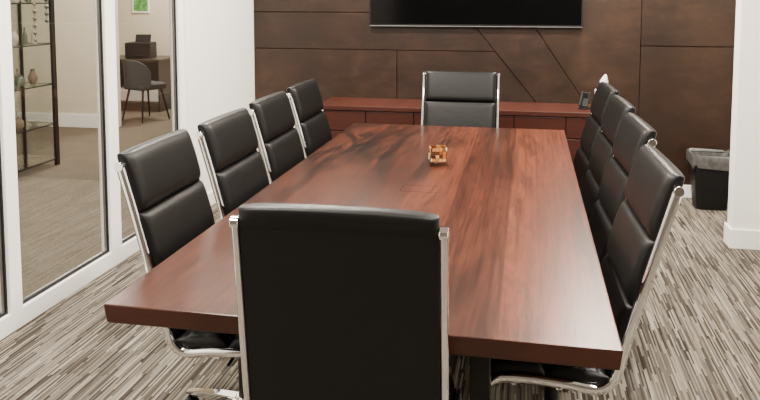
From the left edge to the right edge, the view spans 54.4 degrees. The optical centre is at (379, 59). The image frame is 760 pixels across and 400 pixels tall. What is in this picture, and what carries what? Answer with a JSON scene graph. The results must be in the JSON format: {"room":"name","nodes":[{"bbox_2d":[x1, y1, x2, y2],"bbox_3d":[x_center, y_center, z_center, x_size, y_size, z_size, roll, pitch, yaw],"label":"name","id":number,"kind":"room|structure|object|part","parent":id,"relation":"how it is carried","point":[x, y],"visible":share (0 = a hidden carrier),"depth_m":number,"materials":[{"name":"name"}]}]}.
{"room":"conference room","nodes":[
{"label":"conference room","id":0,"kind":"room"},
{"bbox_2d":[10,0,96,114],"bbox_3d":[-4.073,-0.554,9.152,1.620,2.750,0.120,1,5,11],"label":"wall","id":1,"kind":"structure","parent":0,"point":[74,19],"depth_m":9.11,"materials":[{"name":"beige paint"}]},
{"bbox_2d":[15,112,97,127],"bbox_3d":[-4.087,0.742,9.194,1.620,0.160,0.018,1,5,11],"label":"baseboard","id":2,"kind":"structure","parent":1,"relation":"attached to","point":[65,120],"depth_m":9.14,"materials":[{"name":"white paint"}]},
{"bbox_2d":[115,0,120,126],"bbox_3d":[-3.255,-0.241,9.009,0.070,2.150,0.170,1,5,11],"label":"trim","id":3,"kind":"structure","parent":1,"relation":"attached to","point":[116,1],"depth_m":9.07,"materials":[{"name":"white paint"}]},
{"bbox_2d":[3,0,117,328],"bbox_3d":[-1.695,-0.106,3.898,0.070,2.750,0.890,1,5,11],"label":"door frame","id":4,"kind":"structure","parent":0,"point":[29,307],"depth_m":4.25,"materials":[{"name":"white metal"}]},
{"bbox_2d":[118,0,169,90],"bbox_3d":[-2.402,-0.721,11.115,4.125,2.750,0.100,1,5,11],"label":"wall","id":5,"kind":"structure","parent":0,"point":[156,23],"depth_m":11.31,"materials":[{"name":"beige paint"}]},
{"bbox_2d":[120,90,157,100],"bbox_3d":[-2.413,0.574,11.169,4.125,0.160,0.015,1,5,11],"label":"baseboard","id":6,"kind":"structure","parent":5,"relation":"attached to","point":[134,95],"depth_m":11.42,"materials":[{"name":"white paint"}]},
{"bbox_2d":[132,0,149,12],"bbox_3d":[-3.652,-0.942,11.285,0.280,0.440,0.019,1,5,11],"label":"picture","id":7,"kind":"object","parent":5,"relation":"attached to","point":[138,6],"visible":1,"depth_m":11.29},
{"bbox_2d":[183,0,254,192],"bbox_3d":[-1.292,-0.278,5.908,0.100,2.750,1.355,1,5,11],"label":"wall","id":8,"kind":"structure","parent":0,"point":[219,62],"depth_m":5.75,"materials":[{"name":"beige paint"}]},
{"bbox_2d":[109,0,185,263],"bbox_3d":[-1.516,-0.182,4.789,0.070,2.750,0.935,1,5,11],"label":"window","id":9,"kind":"structure","parent":8,"relation":"in","point":[126,247],"depth_m":5.15,"materials":[{"name":"white metal"}]},
{"bbox_2d":[207,190,215,205],"bbox_3d":[-1.240,1.040,5.989,0.015,0.110,1.295,1,5,11],"label":"baseboard","id":10,"kind":"structure","parent":8,"relation":"attached to","point":[211,197],"depth_m":5.68,"materials":[{"name":"white paint"}]},
{"bbox_2d":[0,100,759,399],"bbox_3d":[-1.158,1.201,5.042,9.000,0.050,11.800,1,5,11],"label":"floor","id":11,"kind":"structure","parent":0,"point":[697,337],"depth_m":3.65,"materials":[{"name":"carpet"}]},
{"bbox_2d":[10,0,59,172],"bbox_3d":[-3.329,-0.018,6.684,0.376,2.100,0.756,1,5,11],"label":"display shelf","id":12,"kind":"object","parent":11,"relation":"on","point":[55,123],"visible":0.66,"depth_m":7.03,"materials":[{"name":"black metal"}]},
{"bbox_2d":[11,29,18,44],"bbox_3d":[-3.278,-0.205,6.617,0.084,0.144,0.084,1,5,11],"label":"vase","id":13,"kind":"object","parent":12,"relation":"on","point":[15,37],"visible":0.64,"depth_m":6.59,"materials":[{"name":"ceramic"}]},
{"bbox_2d":[14,74,24,86],"bbox_3d":[-3.267,0.185,6.709,0.090,0.111,0.090,1,5,11],"label":"jar","id":14,"kind":"object","parent":12,"relation":"on","point":[19,81],"visible":1,"depth_m":6.68,"materials":[{"name":"green glass"}]},
{"bbox_2d":[15,116,23,128],"bbox_3d":[-3.274,0.567,6.702,0.090,0.111,0.090,1,5,11],"label":"jar","id":15,"kind":"object","parent":12,"relation":"on","point":[19,123],"visible":0.89,"depth_m":6.67,"materials":[{"name":"ceramic"}]},
{"bbox_3d":[-3.430,-0.051,7.076,0.024,2.100,0.024,1,5,11],"label":"post","id":16,"kind":"part","parent":12,"relation":"part of","materials":[{"name":"black metal"}]},
{"bbox_2d":[22,27,27,43],"bbox_3d":[-3.249,-0.222,6.763,0.050,0.154,0.050,1,5,11],"label":"bottle","id":17,"kind":"object","parent":12,"relation":"on","point":[24,34],"visible":1,"depth_m":6.75,"materials":[{"name":"green ceramic"}]},
{"bbox_3d":[-3.329,-0.506,6.643,0.360,0.008,0.740,1,5,11],"label":"shelf frame","id":18,"kind":"part","parent":12,"relation":"part of","materials":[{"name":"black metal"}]},
{"bbox_3d":[-3.329,-0.127,6.675,0.360,0.008,0.740,1,5,11],"label":"shelf frame","id":19,"kind":"part","parent":12,"relation":"part of","materials":[{"name":"clear glass"}]},
{"bbox_2d":[28,69,37,84],"bbox_3d":[-3.231,0.154,6.884,0.084,0.144,0.084,1,5,11],"label":"vase","id":20,"kind":"object","parent":12,"relation":"on","point":[32,77],"visible":1,"depth_m":6.86,"materials":[{"name":"ceramic"}]},
{"bbox_3d":[-3.329,0.252,6.707,0.360,0.008,0.740,1,5,11],"label":"shelf frame","id":21,"kind":"part","parent":12,"relation":"part of","materials":[{"name":"black metal"}]},
{"bbox_2d":[31,25,36,42],"bbox_3d":[-3.223,-0.240,6.890,0.054,0.168,0.054,1,5,11],"label":"bottle","id":22,"kind":"object","parent":12,"relation":"on","point":[33,28],"visible":0.73,"depth_m":6.87,"materials":[{"name":"ceramic"}]},
{"bbox_2d":[27,119,40,124],"bbox_3d":[-3.231,0.583,6.920,0.120,0.042,0.120,1,5,11],"label":"bowl","id":23,"kind":"object","parent":12,"relation":"on","point":[32,121],"visible":1,"depth_m":6.90,"materials":[{"name":"ceramic"}]},
{"bbox_2d":[32,3,36,41],"bbox_3d":[-3.111,-0.603,6.644,0.055,0.883,0.046,4,6,40],"label":"garland","id":24,"kind":"object","parent":12,"relation":"hanging from","point":[34,11],"visible":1,"depth_m":6.66,"materials":[{"name":"ceramic"}]},
{"bbox_3d":[-3.329,0.630,6.739,0.360,0.008,0.740,1,5,11],"label":"shelf frame","id":25,"kind":"part","parent":12,"relation":"part of","materials":[{"name":"clear glass"}]},
{"bbox_3d":[-3.329,0.969,6.768,0.360,0.008,0.740,1,5,11],"label":"shelf frame","id":26,"kind":"part","parent":12,"relation":"part of","materials":[{"name":"black metal"}]},
{"bbox_2d":[44,0,48,22],"bbox_3d":[-3.078,-0.700,6.803,0.055,0.717,0.045,4,6,39],"label":"garland","id":27,"kind":"object","parent":12,"relation":"hanging from","point":[46,6],"visible":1,"depth_m":6.81,"materials":[{"name":"green ceramic"}]},
{"bbox_3d":[-3.088,-0.044,6.994,0.024,2.100,0.052,1,5,11],"label":"post","id":28,"kind":"part","parent":12,"relation":"part of","materials":[{"name":"black metal"}]},
{"bbox_2d":[119,55,171,111],"bbox_3d":[-3.620,0.323,10.732,1.300,0.735,0.700,1,5,11],"label":"desk","id":29,"kind":"object","parent":11,"relation":"on","point":[159,66],"visible":0.22,"depth_m":10.51,"materials":[{"name":"brown wood"}]},
{"bbox_3d":[-3.563,0.191,11.007,1.220,0.450,0.020,1,5,11],"label":"modesty panel","id":30,"kind":"part","parent":29,"relation":"part of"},
{"bbox_2d":[125,34,156,57],"bbox_3d":[-3.424,-0.195,10.557,0.360,0.326,0.400,0,5,0],"label":"printer","id":31,"kind":"object","parent":29,"relation":"on","point":[142,47],"visible":1,"depth_m":10.45,"materials":[{"name":"black plastic"}]},
{"bbox_2d":[127,55,145,56],"bbox_3d":[-3.424,-0.056,10.409,0.240,0.015,0.080,0,5,0],"label":"paper tray","id":32,"kind":"object","parent":31,"relation":"on","point":[127,55],"depth_m":10.40,"materials":[{"name":"black plastic"}]},
{"bbox_3d":[-3.012,0.350,10.613,0.020,0.700,0.660,1,5,11],"label":"panel","id":33,"kind":"part","parent":29,"relation":"part of","materials":[{"name":"brown wood"}]},
{"bbox_2d":[122,60,169,122],"bbox_3d":[-3.076,0.385,9.633,0.529,0.802,0.490,4,6,36],"label":"desk chair","id":34,"kind":"object","parent":11,"relation":"on","point":[137,76],"visible":1,"depth_m":9.41,"materials":[{"name":"grey fabric"}]},
{"bbox_3d":[-3.303,0.576,9.632,0.123,0.421,0.032,-1,5,-9],"label":"leg","id":35,"kind":"part","parent":34,"relation":"part of","materials":[{"name":"black metal"}]},
{"bbox_3d":[-3.163,0.174,9.496,0.529,0.360,0.196,4,6,36],"label":"backrest","id":36,"kind":"part","parent":34,"relation":"part of","materials":[{"name":"grey fabric"}]},
{"bbox_3d":[-3.024,0.594,9.428,0.030,0.421,0.124,-1,5,-9],"label":"leg","id":37,"kind":"part","parent":34,"relation":"part of","materials":[{"name":"black metal"}]},
{"bbox_3d":[-3.061,0.332,9.649,0.430,0.080,0.430,4,6,36],"label":"seat","id":38,"kind":"part","parent":34,"relation":"part of","materials":[{"name":"grey fabric"}]},
{"bbox_3d":[-3.098,0.552,9.910,0.030,0.421,0.124,-1,5,-9],"label":"leg","id":39,"kind":"part","parent":34,"relation":"part of","materials":[{"name":"black metal"}]},
{"bbox_3d":[-2.819,0.570,9.706,0.123,0.421,0.032,-1,5,-9],"label":"leg","id":40,"kind":"part","parent":34,"relation":"part of","materials":[{"name":"black metal"}]},
{"bbox_2d":[114,129,243,399],"bbox_3d":[-0.536,0.830,2.731,0.637,1.081,0.552,1,5,11],"label":"office chair","id":41,"kind":"object","parent":11,"relation":"on","point":[164,190],"visible":0.42,"depth_m":2.59,"materials":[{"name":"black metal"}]},
{"bbox_3d":[-0.600,0.736,2.464,0.587,0.762,0.020,1,5,11],"label":"rail","id":42,"kind":"part","parent":41,"relation":"part of","materials":[{"name":"silver metal"}]},
{"bbox_3d":[-0.635,1.270,2.811,0.244,0.051,0.102,1,5,11],"label":"leg","id":43,"kind":"part","parent":41,"relation":"part of","materials":[{"name":"silver metal"}]},
{"bbox_3d":[-0.505,1.028,2.589,0.012,0.027,0.131,1,5,11],"label":"lever","id":44,"kind":"part","parent":41,"relation":"part of","materials":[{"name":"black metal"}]},
{"bbox_2d":[196,108,268,218],"bbox_3d":[-0.402,0.782,3.294,0.637,1.081,0.552,1,5,11],"label":"office chair","id":45,"kind":"object","parent":11,"relation":"on","point":[228,142],"visible":0.28,"depth_m":3.19,"materials":[{"name":"black leather"}]},
{"bbox_3d":[-0.469,0.688,3.028,0.587,0.762,0.020,1,5,11],"label":"rail","id":46,"kind":"part","parent":45,"relation":"part of","materials":[{"name":"silver metal"}]},
{"bbox_2d":[248,91,304,183],"bbox_3d":[-0.298,0.730,3.913,0.637,1.081,0.552,1,5,11],"label":"office chair","id":47,"kind":"object","parent":11,"relation":"on","point":[272,116],"visible":0.34,"depth_m":3.80,"materials":[{"name":"black leather"}]},
{"bbox_3d":[-0.365,0.635,3.647,0.587,0.762,0.020,1,5,11],"label":"rail","id":48,"kind":"part","parent":47,"relation":"part of","materials":[{"name":"silver metal"}]},
{"bbox_2d":[287,79,331,157],"bbox_3d":[-0.187,0.678,4.521,0.637,1.081,0.552,1,5,11],"label":"office chair","id":49,"kind":"object","parent":11,"relation":"on","point":[312,126],"visible":0.31,"depth_m":4.41,"materials":[{"name":"black leather"}]},
{"bbox_3d":[-0.253,0.583,4.255,0.587,0.762,0.020,1,5,11],"label":"rail","id":50,"kind":"part","parent":49,"relation":"part of","materials":[{"name":"silver metal"}]},
{"bbox_2d":[229,203,461,399],"bbox_3d":[-0.065,0.873,2.056,0.552,1.112,0.611,1,5,10],"label":"office chair","id":51,"kind":"object","parent":11,"relation":"on","point":[335,302],"visible":1,"depth_m":1.77,"materials":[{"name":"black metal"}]},
{"bbox_3d":[-0.300,0.755,2.071,0.020,0.790,0.564,1,5,10],"label":"rail","id":52,"kind":"part","parent":51,"relation":"part of","materials":[{"name":"silver metal"}]},
{"bbox_3d":[0.193,0.763,1.983,0.020,0.790,0.564,1,5,10],"label":"rail","id":53,"kind":"part","parent":51,"relation":"part of","materials":[{"name":"silver metal"}]},
{"bbox_2d":[104,123,622,399],"bbox_3d":[0.206,0.937,3.431,1.383,0.750,3.029,1,5,11],"label":"conference table","id":54,"kind":"object","parent":11,"relation":"on","point":[527,283],"visible":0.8,"depth_m":2.56,"materials":[{"name":"red wood"}]},
{"bbox_2d":[428,145,446,161],"bbox_3d":[0.293,0.486,3.759,0.086,0.092,0.086,0,5,-6],"label":"candle holder","id":55,"kind":"object","parent":54,"relation":"on","point":[437,154],"visible":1,"depth_m":3.72,"materials":[{"name":"orange glass"}]},
{"bbox_3d":[0.303,1.076,2.242,0.072,0.675,0.100,1,5,11],"label":"leg","id":56,"kind":"part","parent":54,"relation":"part of","materials":[{"name":"black metal"}]},
{"bbox_2d":[323,97,590,161],"bbox_3d":[0.691,0.727,5.990,2.360,0.735,0.495,1,5,11],"label":"credenza","id":57,"kind":"object","parent":11,"relation":"on","point":[341,113],"visible":0.12,"depth_m":5.83,"materials":[{"name":"brown wood"}]},
{"bbox_3d":[-0.301,0.798,5.967,0.379,0.457,0.020,1,5,11],"label":"door","id":58,"kind":"part","parent":57,"relation":"part of","materials":[{"name":"brown wood"}]},
{"bbox_3d":[-0.301,0.484,5.940,0.379,0.157,0.020,1,5,11],"label":"drawer","id":59,"kind":"part","parent":57,"relation":"part of","materials":[{"name":"brown wood"}]},
{"bbox_3d":[0.078,0.490,5.865,0.379,0.157,0.020,1,5,11],"label":"drawer","id":60,"kind":"part","parent":57,"relation":"part of","materials":[{"name":"brown wood"}]},
{"bbox_3d":[0.458,0.497,5.789,0.379,0.157,0.020,1,5,11],"label":"drawer","id":61,"kind":"part","parent":57,"relation":"part of","materials":[{"name":"brown wood"}]},
{"bbox_2d":[323,97,590,117],"bbox_3d":[0.691,0.378,5.960,2.360,0.035,0.495,1,5,11],"label":"countertop","id":62,"kind":"structure","parent":57,"relation":"on","point":[333,103],"depth_m":5.87,"materials":[{"name":"brown wood"}]},
{"bbox_3d":[0.837,0.503,5.714,0.379,0.157,0.020,1,5,11],"label":"drawer","id":63,"kind":"part","parent":57,"relation":"part of","materials":[{"name":"brown wood"}]},
{"bbox_3d":[1.216,0.510,5.638,0.379,0.157,0.020,1,5,11],"label":"drawer","id":64,"kind":"part","parent":57,"relation":"part of","materials":[{"name":"brown wood"}]},
{"bbox_3d":[1.595,0.830,5.590,0.379,0.457,0.020,1,5,11],"label":"door","id":65,"kind":"part","parent":57,"relation":"part of","materials":[{"name":"brown wood"}]},
{"bbox_3d":[1.595,0.516,5.563,0.379,0.157,0.020,1,5,11],"label":"drawer","id":66,"kind":"part","parent":57,"relation":"part of","materials":[{"name":"brown wood"}]},
{"bbox_2d":[578,91,589,109],"bbox_3d":[1.583,0.313,5.726,0.068,0.135,0.088,4,6,40],"label":"desk phone","id":67,"kind":"object","parent":57,"relation":"on","point":[584,97],"visible":0.93,"depth_m":5.71,"materials":[{"name":"black plastic"}]},
{"bbox_2d":[594,74,607,93],"bbox_3d":[1.764,0.240,5.869,0.112,0.256,0.112,1,5,11],"label":"tissue box","id":68,"kind":"object","parent":57,"relation":"on","point":[604,78],"visible":0.27,"depth_m":5.85,"materials":[{"name":"white paper"}]},
{"bbox_2d":[421,71,499,127],"bbox_3d":[0.508,0.647,4.787,0.552,1.097,0.634,1,5,11],"label":"office chair","id":69,"kind":"object","parent":11,"relation":"on","point":[449,98],"visible":0.27,"depth_m":4.98,"materials":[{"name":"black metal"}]},
{"bbox_3d":[0.252,0.511,4.847,0.020,0.806,0.594,1,5,11],"label":"rail","id":70,"kind":"part","parent":69,"relation":"part of","materials":[{"name":"silver metal"}]},
{"bbox_3d":[0.743,0.519,4.749,0.020,0.806,0.594,1,5,11],"label":"rail","id":71,"kind":"part","parent":69,"relation":"part of","materials":[{"name":"silver metal"}]},
{"bbox_2d":[491,144,684,399],"bbox_3d":[0.625,0.851,2.493,0.637,1.081,0.552,1,5,9],"label":"office chair","id":72,"kind":"object","parent":11,"relation":"on","point":[654,191],"visible":0.67,"depth_m":2.28,"materials":[{"name":"black leather"}]},
{"bbox_2d":[573,82,618,187],"bbox_3d":[1.058,0.685,4.439,0.637,1.081,0.552,1,5,8],"label":"office chair","id":73,"kind":"object","parent":11,"relation":"on","point":[604,91],"visible":0.31,"depth_m":4.33,"materials":[{"name":"black leather"}]},
{"bbox_2d":[580,95,635,220],"bbox_3d":[0.942,0.737,3.832,0.637,1.081,0.552,1,5,8],"label":"office chair","id":74,"kind":"object","parent":11,"relation":"on","point":[617,106],"visible":0.33,"depth_m":3.74,"materials":[{"name":"black leather"}]},
{"bbox_2d":[560,112,656,390],"bbox_3d":[0.811,0.789,3.218,0.637,1.081,0.552,1,5,8],"label":"office chair","id":75,"kind":"object","parent":11,"relation":"on","point":[633,132],"visible":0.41,"depth_m":3.12,"materials":[{"name":"black leather"}]},
{"bbox_2d":[686,148,729,210],"bbox_3d":[2.513,0.909,5.632,0.321,0.432,0.247,1,5,9],"label":"waste bin","id":76,"kind":"object","parent":11,"relation":"on","point":[708,168],"visible":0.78,"depth_m":5.55,"materials":[{"name":"black plastic"}]},
{"bbox_2d":[254,0,735,184],"bbox_3d":[1.226,-0.291,6.070,4.775,2.750,0.010,1,5,11],"label":"wall","id":77,"kind":"structure","parent":0,"point":[672,60],"depth_m":6.06,"materials":[{"name":"dark brown wood"}]},
{"bbox_2d":[369,0,582,27],"bbox_3d":[0.772,-0.769,6.077,1.745,0.990,0.073,1,5,11],"label":"television","id":78,"kind":"object","parent":77,"relation":"attached to","point":[434,13],"visible":1,"depth_m":6.07,"materials":[{"name":"black plastic"}]},
{"bbox_3d":[0.765,-0.276,6.085,1.737,0.005,0.004,1,5,11],"label":"trim","id":79,"kind":"part","parent":78,"relation":"part of","materials":[{"name":"silver metal"}]},
{"bbox_2d":[683,185,691,197],"bbox_3d":[2.741,1.056,5.866,1.680,0.100,0.017,1,5,11],"label":"baseboard","id":80,"kind":"structure","parent":77,"relation":"attached to","point":[687,188],"depth_m":5.91,"materials":[{"name":"white paint"}]},
{"bbox_2d":[727,0,759,229],"bbox_3d":[2.800,-0.164,4.573,1.100,2.750,0.120,1,5,11],"label":"wall","id":81,"kind":"structure","parent":0,"point":[744,169],"depth_m":4.67,"materials":[{"name":"beige paint"}]},
{"bbox_2d":[723,222,759,249],"bbox_3d":[2.792,1.144,4.686,1.115,0.125,0.150,1,5,11],"label":"baseboard","id":82,"kind":"structure","parent":81,"relation":"attached to","point":[733,238],"depth_m":4.71,"materials":[{"name":"white paint"}]},
{"bbox_3d":[-2.353,0.173,0.615,0.100,2.750,2.850,1,5,11],"label":"wall","id":83,"kind":"structure","parent":0,"visible":0},
{"bbox_2d":[0,0,17,340],"bbox_3d":[-1.928,-0.007,2.735,0.070,2.750,1.490,1,5,11],"label":"window","id":84,"kind":"structure","parent":83,"relation":"in","point":[8,307],"depth_m":3.49,"materials":[{"name":"white metal"}]}
]}

